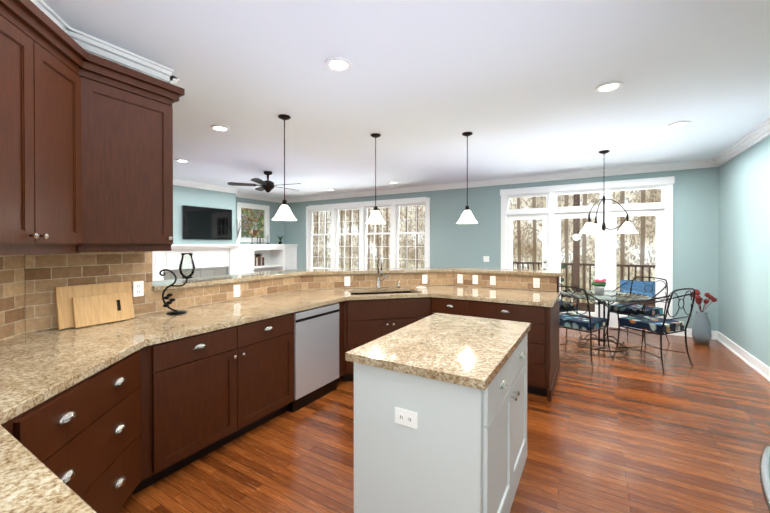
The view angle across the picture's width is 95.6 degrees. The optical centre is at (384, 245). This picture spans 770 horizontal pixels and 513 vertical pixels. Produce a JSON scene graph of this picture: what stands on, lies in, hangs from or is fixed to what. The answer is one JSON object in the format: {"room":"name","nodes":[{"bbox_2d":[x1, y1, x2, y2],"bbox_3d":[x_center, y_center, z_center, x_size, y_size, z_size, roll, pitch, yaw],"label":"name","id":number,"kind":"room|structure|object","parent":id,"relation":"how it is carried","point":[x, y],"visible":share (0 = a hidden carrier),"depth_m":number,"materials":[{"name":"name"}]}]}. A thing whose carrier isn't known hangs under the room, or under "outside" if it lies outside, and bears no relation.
{"room":"kitchen","nodes":[
{"label":"kitchen","id":0,"kind":"room"},
{"bbox_2d":[0,0,19,215],"bbox_3d":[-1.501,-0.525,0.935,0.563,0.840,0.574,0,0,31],"label":"upper cabinet","id":1,"kind":"object","parent":0,"relation":"attached to","point":[9,9],"depth_m":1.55,"materials":[{"name":"brown wood"}]},
{"bbox_2d":[0,0,31,227],"bbox_3d":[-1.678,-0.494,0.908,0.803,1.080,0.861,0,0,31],"label":"upper cabinet","id":2,"kind":"object","parent":0,"relation":"attached to","point":[24,220],"depth_m":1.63,"materials":[{"name":"brown wood"}]},
{"bbox_2d":[32,2,139,231],"bbox_3d":[-1.861,-0.519,1.658,0.807,1.040,0.859,0,0,31],"label":"upper cabinet","id":3,"kind":"object","parent":0,"relation":"attached to","point":[86,106],"depth_m":2.04,"materials":[{"name":"brown wood"}]},
{"bbox_2d":[140,84,179,231],"bbox_3d":[-1.810,-0.524,2.338,0.425,1.040,0.575,0,0,31],"label":"upper cabinet","id":4,"kind":"object","parent":0,"relation":"attached to","point":[156,109],"depth_m":2.41,"materials":[{"name":"brown wood"}]},
{"bbox_2d":[173,185,235,243],"bbox_3d":[-4.230,0.043,7.405,0.500,2.740,2.050,0,0,31],"label":"wall","id":5,"kind":"structure","parent":0,"point":[188,196],"depth_m":7.38,"materials":[{"name":"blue paint"}]},
{"bbox_2d":[182,205,231,239],"bbox_3d":[-3.814,-0.483,7.544,0.062,0.690,1.100,0,0,31],"label":"tv","id":6,"kind":"object","parent":5,"relation":"attached to","point":[203,223],"visible":0.98,"depth_m":7.47,"materials":[{"name":"black"}]},
{"bbox_2d":[236,197,283,243],"bbox_3d":[-5.266,0.051,6.278,0.120,2.740,9.190,0,0,31],"label":"wall","id":7,"kind":"structure","parent":0,"point":[276,228],"depth_m":9.72,"materials":[{"name":"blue paint"}]},
{"bbox_2d":[237,202,269,241],"bbox_3d":[-3.498,-0.599,9.207,0.140,1.010,1.010,0,0,31],"label":"window","id":8,"kind":"structure","parent":7,"relation":"in","point":[256,218],"depth_m":9.22,"materials":[{"name":"white"}]},
{"bbox_2d":[43,0,769,198],"bbox_3d":[-1.220,-1.328,3.847,9.550,0.072,9.190,0,0,31],"label":"ceiling","id":9,"kind":"structure","parent":0,"point":[519,88],"depth_m":2.79,"materials":[{"name":"white paint"}]},
{"bbox_2d":[227,171,300,192],"bbox_3d":[-2.051,-1.134,6.233,1.273,0.370,1.252,0,0,31],"label":"ceiling fan","id":10,"kind":"object","parent":9,"relation":"hanging from","point":[267,186],"visible":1,"depth_m":6.12,"materials":[{"name":"black metal"}]},
{"bbox_2d":[272,114,296,220],"bbox_3d":[-1.011,-0.781,3.510,0.250,1.040,0.250,0,0,31],"label":"pendant light","id":11,"kind":"object","parent":9,"relation":"hanging from","point":[284,213],"visible":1,"depth_m":3.48,"materials":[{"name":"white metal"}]},
{"bbox_2d":[365,133,385,223],"bbox_3d":[-0.109,-0.785,4.100,0.250,1.040,0.250,0,0,31],"label":"pendant light","id":12,"kind":"object","parent":9,"relation":"hanging from","point":[375,217],"visible":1,"depth_m":4.07,"materials":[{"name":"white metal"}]},
{"bbox_2d":[457,132,477,223],"bbox_3d":[0.954,-0.785,4.047,0.250,1.040,0.250,0,0,31],"label":"pendant light","id":13,"kind":"object","parent":9,"relation":"hanging from","point":[467,217],"visible":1,"depth_m":4.01,"materials":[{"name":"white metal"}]},
{"bbox_2d":[579,150,637,233],"bbox_3d":[3.083,-0.740,4.828,0.684,1.140,0.701,0,0,31],"label":"chandelier","id":14,"kind":"object","parent":9,"relation":"hanging from","point":[589,227],"visible":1,"depth_m":4.74,"materials":[{"name":"white glass"}]},
{"bbox_2d":[117,325,769,512],"bbox_3d":[-1.220,1.461,3.865,9.550,0.050,9.190,0,0,31],"label":"floor","id":15,"kind":"structure","parent":0,"point":[633,431],"depth_m":2.50,"materials":[{"name":"brown wood"}]},
{"bbox_2d":[0,228,303,512],"bbox_3d":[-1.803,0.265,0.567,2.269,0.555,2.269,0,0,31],"label":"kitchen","id":16,"kind":"object","parent":15,"relation":"on","point":[106,418],"depth_m":2.10,"materials":[{"name":"brown wood"}]},
{"bbox_2d":[55,281,133,329],"bbox_3d":[-1.957,0.395,2.382,0.110,0.267,0.420,0,0,31],"label":"cutting boards","id":17,"kind":"object","parent":16,"relation":"on","point":[78,306],"visible":1,"depth_m":2.34,"materials":[{"name":"beige wood"}]},
{"bbox_2d":[159,253,194,314],"bbox_3d":[-1.616,0.292,2.735,0.163,0.470,0.216,0,0,31],"label":"candelabra","id":18,"kind":"object","parent":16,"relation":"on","point":[170,301],"visible":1,"depth_m":2.72,"materials":[{"name":"black metal"}]},
{"bbox_2d":[0,251,556,341],"bbox_3d":[-0.703,0.255,2.072,2.609,0.554,5.981,0,0,31],"label":"backsplash","id":19,"kind":"structure","parent":16,"relation":"on","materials":[{"name":"tile"}]},
{"bbox_2d":[304,292,559,406],"bbox_3d":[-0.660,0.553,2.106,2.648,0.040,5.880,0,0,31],"label":"base cabinet","id":20,"kind":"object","parent":16,"relation":"on","point":[327,339],"depth_m":3.36,"materials":[{"name":"silver metal"}]},
{"bbox_2d":[304,264,563,326],"bbox_3d":[0.022,0.328,3.598,3.050,0.039,3.380,0,0,31],"label":"countertop","id":21,"kind":"structure","parent":16,"relation":"on","point":[382,295],"depth_m":3.91,"materials":[{"name":"beige stone"}]},
{"bbox_2d":[376,256,425,288],"bbox_3d":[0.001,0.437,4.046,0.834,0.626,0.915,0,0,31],"label":"faucet","id":22,"kind":"object","parent":21,"relation":"on","point":[385,278],"depth_m":4.37,"materials":[{"name":"metal"}]},
{"bbox_2d":[152,244,240,280],"bbox_3d":[-3.770,0.690,7.199,0.500,1.450,1.900,0,0,31],"label":"fireplace","id":23,"kind":"object","parent":15,"relation":"on","point":[214,259],"visible":0.33,"depth_m":7.29,"materials":[{"name":"white"}]},
{"bbox_2d":[238,244,253,273],"bbox_3d":[-3.555,0.706,8.496,0.535,1.400,0.500,0,0,31],"label":"base cabinet","id":24,"kind":"object","parent":15,"relation":"on","point":[253,258],"depth_m":8.36,"materials":[{"name":"white wood"}]},
{"bbox_2d":[236,219,281,243],"bbox_3d":[-3.105,-0.328,8.811,0.666,0.562,1.836,0,0,31],"label":"mantel decor","id":25,"kind":"object","parent":24,"relation":"on","point":[238,241],"visible":1,"depth_m":8.02,"materials":[{"name":"black metal"}]},
{"bbox_2d":[270,244,297,270],"bbox_3d":[-2.819,0.698,9.726,0.535,1.400,0.520,0,0,31],"label":"base cabinet","id":26,"kind":"object","parent":15,"relation":"on","point":[282,256],"depth_m":9.50,"materials":[{"name":"white wood"}]},
{"bbox_2d":[345,313,530,512],"bbox_3d":[0.413,0.991,2.074,0.722,0.915,1.180,0,0,31],"label":"kitchen island","id":27,"kind":"object","parent":15,"relation":"on","point":[440,412],"visible":1,"depth_m":1.65,"materials":[{"name":"white paint"}]},
{"bbox_2d":[527,300,559,401],"bbox_3d":[1.394,0.999,3.811,0.831,0.875,0.850,0,0,31],"label":"base cabinet","id":28,"kind":"object","parent":15,"relation":"on","point":[543,361],"depth_m":3.31,"materials":[{"name":"brown wood"}]},
{"bbox_2d":[559,283,581,336],"bbox_3d":[2.681,0.949,5.614,0.602,0.950,0.642,0,0,-24],"label":"chair","id":29,"kind":"object","parent":15,"relation":"on","point":[574,306],"visible":0.12,"depth_m":5.43,"materials":[{"name":"black metal"}]},
{"bbox_2d":[559,285,612,369],"bbox_3d":[2.432,0.956,4.421,0.642,0.950,0.602,0,0,-37],"label":"chair","id":30,"kind":"object","parent":15,"relation":"on","point":[578,321],"visible":0.71,"depth_m":4.28,"materials":[{"name":"black metal"}]},
{"bbox_2d":[560,289,651,354],"bbox_3d":[3.040,1.049,4.896,1.120,0.735,1.120,0,0,31],"label":"dining table","id":31,"kind":"object","parent":15,"relation":"on","point":[612,296],"visible":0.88,"depth_m":4.84,"materials":[{"name":"clear glass"}]},
{"bbox_2d":[591,279,605,294],"bbox_3d":[3.019,0.569,4.927,0.179,0.222,0.182,0,0,31],"label":"flowers","id":32,"kind":"object","parent":31,"relation":"on","point":[599,286],"visible":1,"depth_m":4.88,"materials":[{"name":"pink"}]},
{"bbox_2d":[605,276,669,348],"bbox_3d":[3.785,0.951,5.239,0.642,0.950,0.602,0,0,-24],"label":"chair","id":33,"kind":"object","parent":15,"relation":"on","point":[633,310],"visible":0.71,"depth_m":5.13,"materials":[{"name":"black metal"}]},
{"bbox_2d":[612,288,695,372],"bbox_3d":[3.300,0.957,4.283,0.602,0.950,0.642,0,0,-24],"label":"chair","id":34,"kind":"object","parent":15,"relation":"on","point":[657,325],"visible":1,"depth_m":4.17,"materials":[{"name":"black metal"}]},
{"bbox_2d":[690,289,716,344],"bbox_3d":[4.657,1.036,5.091,0.284,0.783,0.338,0,0,31],"label":"floor vase","id":35,"kind":"object","parent":15,"relation":"on","point":[701,330],"visible":0.85,"depth_m":5.04,"materials":[{"name":"grey ceramic"}]},
{"bbox_2d":[759,446,769,512],"bbox_3d":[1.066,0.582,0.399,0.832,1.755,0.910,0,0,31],"label":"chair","id":36,"kind":"object","parent":15,"relation":"on","point":[764,469],"visible":1,"depth_m":0.79,"materials":[{"name":"grey"}]},
{"bbox_2d":[284,167,718,334],"bbox_3d":[1.109,0.041,7.747,9.550,2.740,0.120,0,0,31],"label":"wall","id":37,"kind":"structure","parent":0,"point":[453,243],"depth_m":6.57,"materials":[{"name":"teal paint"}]},
{"bbox_2d":[30,0,179,83],"bbox_3d":[-1.354,-1.228,0.811,2.340,0.109,2.998,0,0,31],"label":"crown molding","id":38,"kind":"structure","parent":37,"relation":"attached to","point":[136,62],"depth_m":2.26,"materials":[{"name":"white wood"}]},
{"bbox_2d":[133,281,143,296],"bbox_3d":[-1.867,0.324,2.642,0.008,0.115,0.070,0,0,31],"label":"electrical outlet plate","id":39,"kind":"object","parent":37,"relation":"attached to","point":[138,288],"depth_m":2.64,"materials":[{"name":"white plastic"}]},
{"bbox_2d":[173,179,297,202],"bbox_3d":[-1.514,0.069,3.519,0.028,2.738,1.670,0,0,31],"label":"crown molding","id":40,"kind":"structure","parent":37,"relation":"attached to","point":[177,182],"depth_m":7.91,"materials":[{"name":"white wood"}]},
{"bbox_2d":[234,285,239,296],"bbox_3d":[-1.430,0.434,3.372,0.008,0.115,0.070,0,0,31],"label":"electrical outlet plate","id":41,"kind":"object","parent":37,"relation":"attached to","point":[236,287],"depth_m":3.37,"materials":[{"name":"white plastic"}]},
{"bbox_2d":[344,276,349,285],"bbox_3d":[-0.457,0.428,4.244,0.070,0.115,0.008,0,0,-14],"label":"electrical outlet plate","id":42,"kind":"object","parent":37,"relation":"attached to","point":[346,279],"depth_m":4.24,"materials":[{"name":"white plastic"}]},
{"bbox_2d":[306,197,429,268],"bbox_3d":[-0.564,-0.166,8.718,3.730,1.870,0.170,0,0,31],"label":"room window","id":43,"kind":"structure","parent":37,"relation":"in","point":[393,205],"depth_m":8.67,"materials":[{"name":"white wood"}]},
{"bbox_2d":[422,275,426,283],"bbox_3d":[0.513,0.427,4.488,0.070,0.115,0.008,0,0,-14],"label":"electrical outlet plate","id":44,"kind":"object","parent":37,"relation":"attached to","point":[424,277],"depth_m":4.48,"materials":[{"name":"white plastic"}]},
{"bbox_2d":[457,274,462,282],"bbox_3d":[0.975,0.426,4.538,0.070,0.115,0.008,0,0,31],"label":"electrical outlet plate","id":45,"kind":"object","parent":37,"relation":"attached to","point":[459,276],"depth_m":4.53,"materials":[{"name":"white plastic"}]},
{"bbox_2d":[472,275,477,283],"bbox_3d":[1.146,0.427,4.435,0.070,0.115,0.008,0,0,31],"label":"electrical outlet plate","id":46,"kind":"object","parent":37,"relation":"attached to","point":[474,277],"depth_m":4.43,"materials":[{"name":"white plastic"}]},
{"bbox_2d":[483,256,488,261],"bbox_3d":[2.062,0.266,7.103,0.115,0.115,0.008,0,0,31],"label":"electrical outlet plate","id":47,"kind":"object","parent":37,"relation":"attached to","point":[485,258],"depth_m":7.10,"materials":[{"name":"white plastic"}]},
{"bbox_2d":[490,276,495,284],"bbox_3d":[1.335,0.428,4.322,0.070,0.115,0.008,0,0,31],"label":"electrical outlet plate","id":48,"kind":"object","parent":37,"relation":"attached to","point":[492,278],"depth_m":4.32,"materials":[{"name":"white plastic"}]},
{"bbox_2d":[298,159,709,336],"bbox_3d":[1.052,0.042,7.653,9.310,2.738,0.100,0,0,31],"label":"crown molding","id":49,"kind":"structure","parent":37,"relation":"attached to","point":[696,164],"depth_m":6.51,"materials":[{"name":"white wood"}]},
{"bbox_2d":[533,278,539,287],"bbox_3d":[1.764,0.430,4.065,0.070,0.115,0.008,0,0,31],"label":"electrical outlet plate","id":50,"kind":"object","parent":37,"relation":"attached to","point":[536,281],"depth_m":4.06,"materials":[{"name":"white plastic"}]},
{"bbox_2d":[500,176,674,334],"bbox_3d":[3.477,0.153,6.302,2.700,2.535,0.168,0,0,31],"label":"door frame","id":51,"kind":"structure","parent":37,"relation":"attached to","point":[551,215],"depth_m":6.08,"materials":[{"name":"white wood"}]},
{"bbox_2d":[718,136,769,366],"bbox_3d":[2.825,0.082,1.435,0.120,2.740,9.190,0,0,31],"label":"wall","id":52,"kind":"structure","parent":0,"point":[744,262],"depth_m":4.33,"materials":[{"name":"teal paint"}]},
{"bbox_2d":[710,118,769,381],"bbox_3d":[3.519,0.073,2.837,0.130,2.738,5.630,0,0,31],"label":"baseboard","id":53,"kind":"structure","parent":52,"relation":"attached to","point":[761,132],"depth_m":4.31,"materials":[{"name":"white wood"}]},
{"label":"outside","id":54,"kind":"structure","parent":0,"visible":0},
{"bbox_2d":[312,189,660,303],"bbox_3d":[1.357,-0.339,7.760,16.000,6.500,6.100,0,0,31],"label":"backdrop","id":55,"kind":"structure","parent":54,"point":[648,258],"depth_m":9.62,"materials":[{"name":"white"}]},
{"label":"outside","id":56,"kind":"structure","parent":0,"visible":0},
{"bbox_2d":[513,194,655,315],"bbox_3d":[4.870,0.074,7.192,5.415,2.920,2.770,0,0,31],"label":"deck","id":57,"kind":"object","parent":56,"point":[575,272],"depth_m":8.58,"materials":[{"name":"wood"},{"name":"dark metal"}]}
]}

